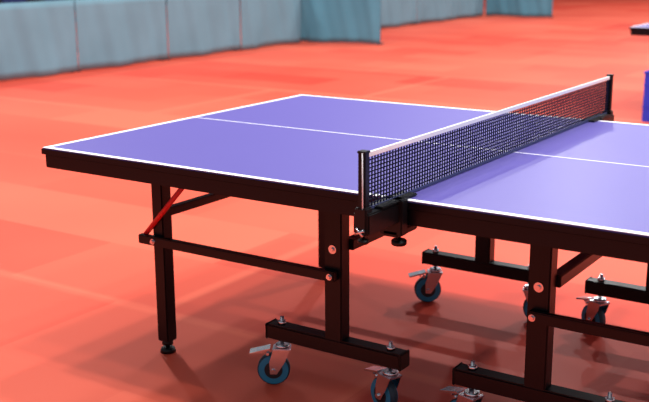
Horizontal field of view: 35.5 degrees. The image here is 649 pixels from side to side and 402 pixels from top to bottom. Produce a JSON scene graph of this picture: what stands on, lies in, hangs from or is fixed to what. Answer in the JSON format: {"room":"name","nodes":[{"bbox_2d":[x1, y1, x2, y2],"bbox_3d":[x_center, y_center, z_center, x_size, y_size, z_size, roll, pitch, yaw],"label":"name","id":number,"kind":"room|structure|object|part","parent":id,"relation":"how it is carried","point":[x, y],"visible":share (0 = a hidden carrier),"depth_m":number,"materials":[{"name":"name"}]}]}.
{"room":"sports hall","nodes":[
{"label":"sports hall","id":0,"kind":"room"},
{"bbox_2d":[0,0,166,5],"bbox_3d":[-8.413,-7.836,21.143,0.200,8.000,50.000,9,16,33],"label":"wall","id":1,"kind":"structure","parent":0,"point":[0,0],"depth_m":24.07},
{"bbox_2d":[0,0,648,401],"bbox_3d":[5.027,-1.846,13.456,32.000,0.100,50.000,9,16,33],"label":"floor","id":2,"kind":"structure","parent":0,"point":[79,323],"depth_m":4.83,"materials":[{"name":"red rubber"}]},
{"bbox_2d":[2,0,25,2],"bbox_3d":[-4.198,-2.514,14.274,0.470,0.900,0.440,9,16,33],"label":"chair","id":3,"kind":"object","parent":2,"relation":"on","point":[3,1],"visible":0.06,"depth_m":14.30,"materials":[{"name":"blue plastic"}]},
{"bbox_2d":[0,0,78,79],"bbox_3d":[-3.454,-1.825,11.538,0.277,0.860,1.513,9,16,32],"label":"barrier","id":4,"kind":"object","parent":2,"relation":"on","point":[37,39],"visible":1,"depth_m":11.59,"materials":[{"name":"fabric"}]},
{"bbox_2d":[74,0,167,71],"bbox_3d":[-2.593,-2.139,12.800,0.276,0.860,1.593,9,16,32],"label":"barrier","id":5,"kind":"object","parent":2,"relation":"on","point":[110,33],"visible":0.98,"depth_m":12.65,"materials":[{"name":"fabric"}]},
{"bbox_2d":[164,0,240,59],"bbox_3d":[-1.720,-2.458,14.078,0.276,0.860,1.553,9,16,32],"label":"barrier","id":6,"kind":"object","parent":2,"relation":"on","point":[195,27],"visible":1,"depth_m":13.94,"materials":[{"name":"fabric"}]},
{"bbox_2d":[235,0,300,49],"bbox_3d":[-0.864,-2.771,15.332,0.276,0.860,1.532,9,16,32],"label":"barrier","id":7,"kind":"object","parent":2,"relation":"on","point":[263,22],"visible":0.98,"depth_m":15.26,"materials":[{"name":"fabric"}]},
{"bbox_2d":[301,0,383,44],"bbox_3d":[0.222,-2.899,15.833,1.510,0.860,0.268,7,15,26],"label":"barrier","id":8,"kind":"object","parent":2,"relation":"on","point":[359,21],"visible":0.94,"depth_m":15.74,"materials":[{"name":"fabric"}]},
{"bbox_3d":[0.238,-2.904,15.863,1.470,0.855,0.200,7,15,26],"label":"frame","id":9,"kind":"part","parent":8,"relation":"part of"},
{"bbox_2d":[41,94,648,401],"bbox_3d":[0.616,0.210,3.382,2.746,0.761,1.531,9,16,33],"label":"table","id":10,"kind":"object","parent":2,"relation":"on","point":[583,188],"visible":0.96,"depth_m":3.15,"materials":[{"name":"blue paint"}]},
{"bbox_3d":[-0.534,0.016,3.464,0.278,0.292,0.018,9,16,33],"label":"lock rod","id":11,"kind":"part","parent":10,"relation":"part of","materials":[{"name":"red metal"}]},
{"bbox_3d":[-0.565,0.180,3.562,0.050,0.655,0.050,9,16,33],"label":"leg","id":12,"kind":"part","parent":10,"relation":"part of","materials":[{"name":"black metal"}]},
{"bbox_3d":[0.041,-0.211,3.669,1.371,0.064,1.531,9,16,33],"label":"apron frame","id":13,"kind":"part","parent":10,"relation":"part of","materials":[{"name":"black metal"}]},
{"bbox_3d":[0.004,-0.028,4.395,0.050,0.655,0.050,9,16,33],"label":"leg","id":14,"kind":"part","parent":10,"relation":"part of","materials":[{"name":"black metal"}]},
{"bbox_3d":[0.039,0.183,3.151,0.064,0.530,0.050,9,16,33],"label":"wheel leg","id":15,"kind":"part","parent":10,"relation":"part of","materials":[{"name":"black metal"}]},
{"bbox_2d":[354,74,613,246],"bbox_3d":[0.614,-0.173,3.288,0.068,0.286,1.917,9,16,33],"label":"net","id":16,"kind":"object","parent":10,"relation":"attached to","point":[387,214],"visible":0.85,"depth_m":2.90,"materials":[{"name":"black fabric"}]},
{"bbox_3d":[0.094,-0.022,2.508,0.005,0.194,0.003,9,16,33],"label":"tension cord","id":17,"kind":"part","parent":16,"relation":"part of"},
{"bbox_3d":[0.199,0.090,2.707,0.042,0.057,0.042,9,16,33],"label":"clamp knob","id":18,"kind":"part","parent":16,"relation":"part of","materials":[{"name":"black plastic"}]},
{"bbox_3d":[0.629,-0.013,3.935,0.064,0.530,0.050,9,16,33],"label":"wheel leg","id":19,"kind":"part","parent":10,"relation":"part of","materials":[{"name":"black metal"}]},
{"bbox_3d":[1.187,-0.036,2.930,1.372,0.064,1.531,9,16,33],"label":"apron frame","id":20,"kind":"part","parent":10,"relation":"part of","materials":[{"name":"black metal"}]},
{"bbox_3d":[0.598,0.268,2.791,0.064,0.530,0.050,9,16,33],"label":"wheel leg","id":21,"kind":"part","parent":10,"relation":"part of","materials":[{"name":"black metal"}]},
{"bbox_3d":[1.188,0.072,3.575,0.064,0.530,0.050,9,16,33],"label":"wheel leg","id":22,"kind":"part","parent":10,"relation":"part of","materials":[{"name":"black metal"}]},
{"bbox_2d":[381,0,416,27],"bbox_3d":[1.293,-3.721,19.155,0.270,0.860,1.544,9,16,33],"label":"barrier","id":23,"kind":"object","parent":2,"relation":"on","point":[394,13],"visible":0.83,"depth_m":19.11,"materials":[{"name":"fabric"}]},
{"bbox_2d":[417,0,452,23],"bbox_3d":[2.153,-4.034,20.407,0.278,0.860,1.542,9,16,33],"label":"barrier","id":24,"kind":"object","parent":2,"relation":"on","point":[427,10],"visible":0.99,"depth_m":20.37,"materials":[{"name":"fabric"}]},
{"bbox_2d":[450,0,483,19],"bbox_3d":[2.994,-4.341,21.641,0.274,0.860,1.493,9,16,33],"label":"barrier","id":25,"kind":"object","parent":2,"relation":"on","point":[461,8],"visible":0.95,"depth_m":21.63,"materials":[{"name":"fabric"}]},
{"bbox_2d":[486,0,552,17],"bbox_3d":[4.239,-4.419,21.932,1.520,0.860,0.283,8,16,31],"label":"barrier","id":26,"kind":"object","parent":2,"relation":"on","point":[522,8],"visible":1,"depth_m":21.84,"materials":[{"name":"fabric"}]},
{"bbox_2d":[629,23,648,35],"bbox_3d":[4.160,-1.088,8.588,2.746,0.761,1.531,9,16,33],"label":"table","id":27,"kind":"object","parent":2,"relation":"on","point":[642,30],"visible":1,"depth_m":8.59,"materials":[{"name":"blue paint"}]},
{"bbox_3d":[3.585,-1.509,8.875,1.371,0.064,1.531,9,16,33],"label":"apron frame","id":28,"kind":"part","parent":27,"relation":"part of","materials":[{"name":"black metal"}]},
{"bbox_2d":[642,70,648,121],"bbox_3d":[2.918,-0.874,8.463,0.440,0.418,0.340,9,16,33],"label":"crate","id":29,"kind":"object","parent":2,"relation":"on","point":[645,111],"visible":1,"depth_m":8.44,"materials":[{"name":"blue plastic"}]}
]}

